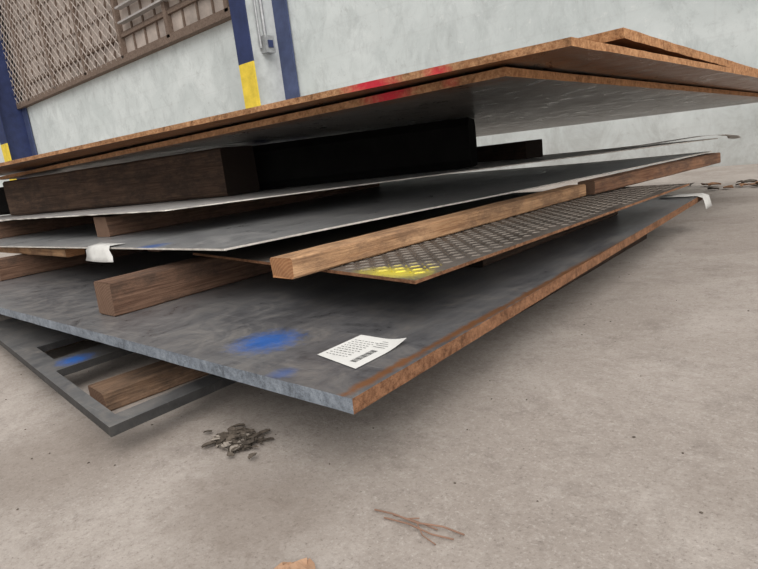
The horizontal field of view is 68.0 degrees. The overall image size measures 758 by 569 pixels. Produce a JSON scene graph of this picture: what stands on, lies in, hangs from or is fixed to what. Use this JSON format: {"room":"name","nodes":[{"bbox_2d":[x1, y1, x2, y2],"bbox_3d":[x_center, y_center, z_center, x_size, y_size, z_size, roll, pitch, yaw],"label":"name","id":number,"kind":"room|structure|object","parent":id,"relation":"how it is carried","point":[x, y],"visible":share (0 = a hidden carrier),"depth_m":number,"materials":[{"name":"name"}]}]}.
{"room":"metal workshop","nodes":[
{"label":"metal workshop","id":0,"kind":"room"},
{"bbox_2d":[0,164,757,568],"bbox_3d":[-12.691,-0.633,12.066,55.000,0.102,13.400,4,17,41],"label":"floor","id":1,"kind":"structure","parent":0,"point":[608,498],"depth_m":0.99,"materials":[{"name":"concrete"}]},
{"bbox_2d":[0,318,236,436],"bbox_3d":[-0.602,0.079,1.990,1.400,0.020,1.329,4,17,41],"label":"plate","id":2,"kind":"object","parent":1,"relation":"on","point":[27,342],"visible":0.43,"depth_m":1.43,"materials":[{"name":"grey metal"}]},
{"bbox_2d":[88,360,209,410],"bbox_3d":[-0.329,0.157,1.668,0.102,0.051,0.984,6,18,44],"label":"wooden slat","id":3,"kind":"object","parent":1,"relation":"on","point":[118,391],"visible":0.21,"depth_m":1.37,"materials":[{"name":"brown wood"}]},
{"bbox_2d":[201,423,273,458],"bbox_3d":[-0.278,0.297,1.085,0.179,0.014,0.112,0,14,29],"label":"leaf litter","id":4,"kind":"object","parent":1,"relation":"on","point":[239,438],"visible":1,"depth_m":1.08,"materials":[{"name":"plant"}]},
{"bbox_2d":[274,558,314,568],"bbox_3d":[-0.106,0.361,0.708,0.053,0.012,0.054,4,17,41],"label":"dry leaf","id":5,"kind":"object","parent":1,"relation":"on","point":[304,563],"visible":1,"depth_m":0.72,"materials":[{"name":"orange plant"}]},
{"bbox_2d":[374,509,464,544],"bbox_3d":[0.049,0.331,0.778,0.140,0.007,0.037,4,17,41],"label":"dry twig","id":6,"kind":"object","parent":1,"relation":"on","point":[393,514],"visible":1,"depth_m":0.77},
{"bbox_2d":[492,234,646,329],"bbox_3d":[0.570,-0.061,1.953,0.142,0.145,1.903,4,17,41],"label":"support timber","id":7,"kind":"object","parent":1,"relation":"on","point":[644,237],"visible":0.14,"depth_m":2.16,"materials":[{"name":"brown wood"}]},
{"bbox_2d":[0,196,701,414],"bbox_3d":[-0.398,-0.202,2.701,3.058,0.025,2.477,4,17,41],"label":"steel plate","id":8,"kind":"object","parent":7,"relation":"on","point":[265,331],"visible":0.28,"depth_m":1.34,"materials":[{"name":"grey metal"}]},
{"bbox_2d":[0,248,147,280],"bbox_3d":[-1.116,-0.274,3.124,0.092,0.095,1.784,4,17,41],"label":"block","id":9,"kind":"object","parent":8,"relation":"on","point":[15,266],"visible":0.17,"depth_m":2.56,"materials":[{"name":"brown wood"}]},
{"bbox_2d":[0,247,84,256],"bbox_3d":[-1.771,-0.175,2.720,1.554,0.033,0.072,5,17,42],"label":"board","id":10,"kind":"object","parent":9,"relation":"on","point":[59,252],"visible":0.68,"depth_m":2.32,"materials":[{"name":"brown wood"}]},
{"bbox_2d":[0,151,711,250],"bbox_3d":[-0.517,-0.439,3.049,3.616,0.059,2.438,4,17,41],"label":"sheet","id":11,"kind":"object","parent":10,"relation":"on","point":[401,197],"visible":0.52,"depth_m":2.22,"materials":[{"name":"grey metal"}]},
{"bbox_2d":[0,214,111,238],"bbox_3d":[-1.631,-0.504,3.734,0.122,0.092,1.654,4,17,41],"label":"board","id":12,"kind":"object","parent":11,"relation":"on","point":[10,228],"visible":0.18,"depth_m":3.26,"materials":[{"name":"brown wood"}]},
{"bbox_2d":[86,242,123,261],"bbox_3d":[-0.900,-0.107,1.860,0.237,0.050,0.075,4,17,41],"label":"paper sheet","id":13,"kind":"object","parent":11,"relation":"on","point":[99,252],"visible":1,"depth_m":1.85,"materials":[{"name":"white paper"}]},
{"bbox_2d":[93,183,379,236],"bbox_3d":[-0.584,-0.431,2.846,0.122,0.081,1.624,5,18,43],"label":"board","id":14,"kind":"object","parent":11,"relation":"on","point":[114,224],"visible":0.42,"depth_m":2.48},
{"bbox_2d":[0,138,717,220],"bbox_3d":[-0.604,-0.561,3.234,4.086,0.007,2.424,4,17,41],"label":"sheet","id":15,"kind":"object","parent":14,"relation":"on","point":[190,203],"visible":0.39,"depth_m":2.42,"materials":[{"name":"grey metal"}]},
{"bbox_2d":[0,187,9,214],"bbox_3d":[-2.607,-0.605,4.013,1.154,0.190,0.200,3,15,36],"label":"block","id":16,"kind":"object","parent":15,"relation":"on","point":[4,209],"visible":0.16,"depth_m":3.89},
{"bbox_2d":[2,146,259,215],"bbox_3d":[-1.396,-0.522,2.969,1.840,0.206,0.202,1,15,31],"label":"block","id":17,"kind":"object","parent":15,"relation":"on","point":[223,171],"visible":1,"depth_m":2.70,"materials":[{"name":"brown wood"}]},
{"bbox_2d":[252,117,477,189],"bbox_3d":[-0.100,-0.613,2.685,1.093,0.210,0.300,-3,13,17],"label":"block","id":18,"kind":"object","parent":15,"relation":"on","point":[446,144],"visible":0.96,"depth_m":2.53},
{"bbox_2d":[0,67,757,179],"bbox_3d":[0.170,-1.003,3.820,3.855,0.087,3.772,4,17,41],"label":"steel plate","id":19,"kind":"object","parent":18,"relation":"on","point":[502,100],"visible":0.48,"depth_m":2.17,"materials":[{"name":"orange paint"}]},
{"bbox_2d":[0,37,757,175],"bbox_3d":[-0.177,-0.923,3.465,4.308,0.089,3.374,4,17,41],"label":"steel plate","id":20,"kind":"object","parent":19,"relation":"on","point":[570,55],"visible":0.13,"depth_m":1.64,"materials":[{"name":"orange paint"}]},
{"bbox_2d":[580,27,757,72],"bbox_3d":[0.727,-0.840,2.450,1.403,0.081,1.913,4,17,41],"label":"steel plate","id":21,"kind":"object","parent":20,"relation":"on","point":[624,37],"visible":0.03,"depth_m":1.53,"materials":[{"name":"brown metal"}]},
{"bbox_2d":[477,139,542,161],"bbox_3d":[0.640,-0.699,2.972,0.102,0.086,0.554,-12,14,-23],"label":"board","id":22,"kind":"object","parent":15,"relation":"on","point":[528,149],"visible":0.87,"depth_m":2.81,"materials":[{"name":"brown wood"}]},
{"bbox_2d":[606,134,740,149],"bbox_3d":[1.355,-0.664,2.631,0.555,0.029,0.145,-4,13,14],"label":"sheet","id":23,"kind":"object","parent":15,"relation":"on","point":[729,136],"visible":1,"depth_m":2.61,"materials":[{"name":"white dark steel"}]},
{"bbox_2d":[94,256,271,315],"bbox_3d":[-0.152,-0.186,2.222,0.093,0.096,1.892,4,16,40],"label":"wooden beam","id":24,"kind":"structure","parent":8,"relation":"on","point":[142,289],"depth_m":1.62,"materials":[{"name":"brown wood"}]},
{"bbox_2d":[193,183,689,283],"bbox_3d":[0.245,-0.226,1.945,1.129,0.009,1.640,4,17,41],"label":"plate","id":25,"kind":"object","parent":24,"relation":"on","point":[423,261],"visible":0.58,"depth_m":1.59,"materials":[{"name":"metal"}]},
{"bbox_2d":[270,184,585,278],"bbox_3d":[0.272,-0.197,1.669,0.078,0.046,1.384,6,18,45],"label":"wooden beam","id":26,"kind":"structure","parent":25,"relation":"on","point":[293,265],"depth_m":1.43,"materials":[{"name":"brown wood"}]},
{"bbox_2d":[578,152,720,194],"bbox_3d":[1.211,-0.492,2.441,1.089,0.052,0.072,-17,16,-35],"label":"board","id":27,"kind":"object","parent":25,"relation":"on","point":[597,185],"visible":0.97,"depth_m":2.34,"materials":[{"name":"brown wood"}]},
{"bbox_2d":[317,335,405,368],"bbox_3d":[-0.037,0.114,1.008,0.115,0.009,0.140,4,17,41],"label":"paper label","id":28,"kind":"object","parent":8,"relation":"on","point":[360,350],"visible":1,"depth_m":1.01,"materials":[{"name":"white paper"}]},
{"bbox_2d":[464,211,617,266],"bbox_3d":[0.594,-0.213,1.952,0.092,0.093,1.004,5,17,43],"label":"block","id":29,"kind":"object","parent":8,"relation":"on","point":[512,252],"visible":0.28,"depth_m":1.78,"materials":[{"name":"brown wood"}]},
{"bbox_2d":[659,193,711,208],"bbox_3d":[1.433,-0.389,2.631,0.200,0.065,0.133,4,17,41],"label":"paper scrap","id":30,"kind":"object","parent":8,"relation":"on","point":[706,197],"visible":1,"depth_m":2.59,"materials":[{"name":"white paper"}]},
{"bbox_2d":[689,179,757,189],"bbox_3d":[2.678,-0.747,4.159,0.823,0.028,0.490,4,17,41],"label":"leaf litter","id":31,"kind":"object","parent":1,"relation":"on","point":[744,182],"visible":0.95,"depth_m":4.20,"materials":[{"name":"brown plant"}]},
{"bbox_3d":[-1.777,-1.597,10.353,0.600,0.030,0.880,4,17,41],"label":"base plate","id":32,"kind":"object","parent":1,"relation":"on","visible":0},
{"bbox_2d":[228,0,253,64],"bbox_3d":[-2.512,-5.879,9.131,0.400,8.970,0.030,4,17,41],"label":"steel column","id":33,"kind":"structure","parent":32,"relation":"on","point":[238,12],"depth_m":9.47,"materials":[{"name":"blue metal"}]},
{"bbox_2d":[239,61,260,108],"bbox_3d":[-2.183,-3.077,9.755,0.400,1.450,0.030,4,17,41],"label":"band","id":34,"kind":"object","parent":33,"relation":"attached to","point":[248,76],"visible":0.5,"depth_m":9.65,"materials":[{"name":"yellow paint"}]},
{"bbox_2d":[245,0,285,104],"bbox_3d":[-2.267,-5.970,9.407,0.030,8.970,0.730,4,17,41],"label":"web","id":35,"kind":"object","parent":32,"relation":"on","point":[267,66],"visible":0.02,"depth_m":9.88,"materials":[{"name":"paint"}]},
{"bbox_2d":[253,0,275,53],"bbox_3d":[-2.302,-7.183,9.111,0.165,6.480,0.249,4,17,41],"label":"conduit","id":36,"kind":"object","parent":35,"relation":"attached to","point":[267,44],"visible":1,"depth_m":9.71,"materials":[{"name":"grey metal"}]},
{"bbox_3d":[-11.587,-2.339,18.851,0.600,0.030,0.880,4,17,41],"label":"base plate","id":37,"kind":"object","parent":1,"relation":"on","visible":0},
{"bbox_2d":[0,115,6,144],"bbox_3d":[-12.322,-6.621,17.629,0.600,8.970,0.030,4,17,41],"label":"steel column","id":38,"kind":"structure","parent":37,"relation":"on","point":[3,140],"depth_m":17.90,"materials":[{"name":"blue metal"}]},
{"bbox_2d":[1,143,16,180],"bbox_3d":[-11.993,-3.819,18.253,0.600,1.450,0.030,4,17,41],"label":"band","id":39,"kind":"object","parent":38,"relation":"attached to","point":[5,149],"visible":0.36,"depth_m":18.12,"materials":[{"name":"yellow paint"}]},
{"bbox_2d":[0,25,32,178],"bbox_3d":[-12.077,-6.711,17.905,0.030,8.970,0.730,4,17,41],"label":"web","id":40,"kind":"object","parent":37,"relation":"on","point":[12,118],"visible":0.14,"depth_m":18.19,"materials":[{"name":"blue paint"}]},
{"bbox_2d":[0,0,757,215],"bbox_3d":[-8.944,-6.610,15.870,55.000,9.000,0.200,4,17,41],"label":"wall","id":41,"kind":"structure","parent":0,"point":[337,43],"depth_m":8.15,"materials":[{"name":"white paint"}]},
{"bbox_2d":[0,9,37,155],"bbox_3d":[-11.831,-6.802,18.180,0.760,8.970,0.030,4,17,41],"label":"flange","id":42,"kind":"object","parent":41,"relation":"attached to","point":[24,110],"visible":0.11,"depth_m":18.39,"materials":[{"name":"blue paint"}]},
{"bbox_2d":[0,0,230,108],"bbox_3d":[-8.663,-7.231,15.107,15.150,3.630,0.250,4,17,41],"label":"window","id":43,"kind":"structure","parent":41,"relation":"in","point":[57,46],"depth_m":14.44,"materials":[{"name":"metal"}]},
{"bbox_2d":[271,0,299,99],"bbox_3d":[-2.021,-6.060,9.682,0.760,8.970,0.030,4,17,41],"label":"flange","id":44,"kind":"object","parent":41,"relation":"attached to","point":[280,7],"visible":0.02,"depth_m":9.95,"materials":[{"name":"blue paint"}]}
]}

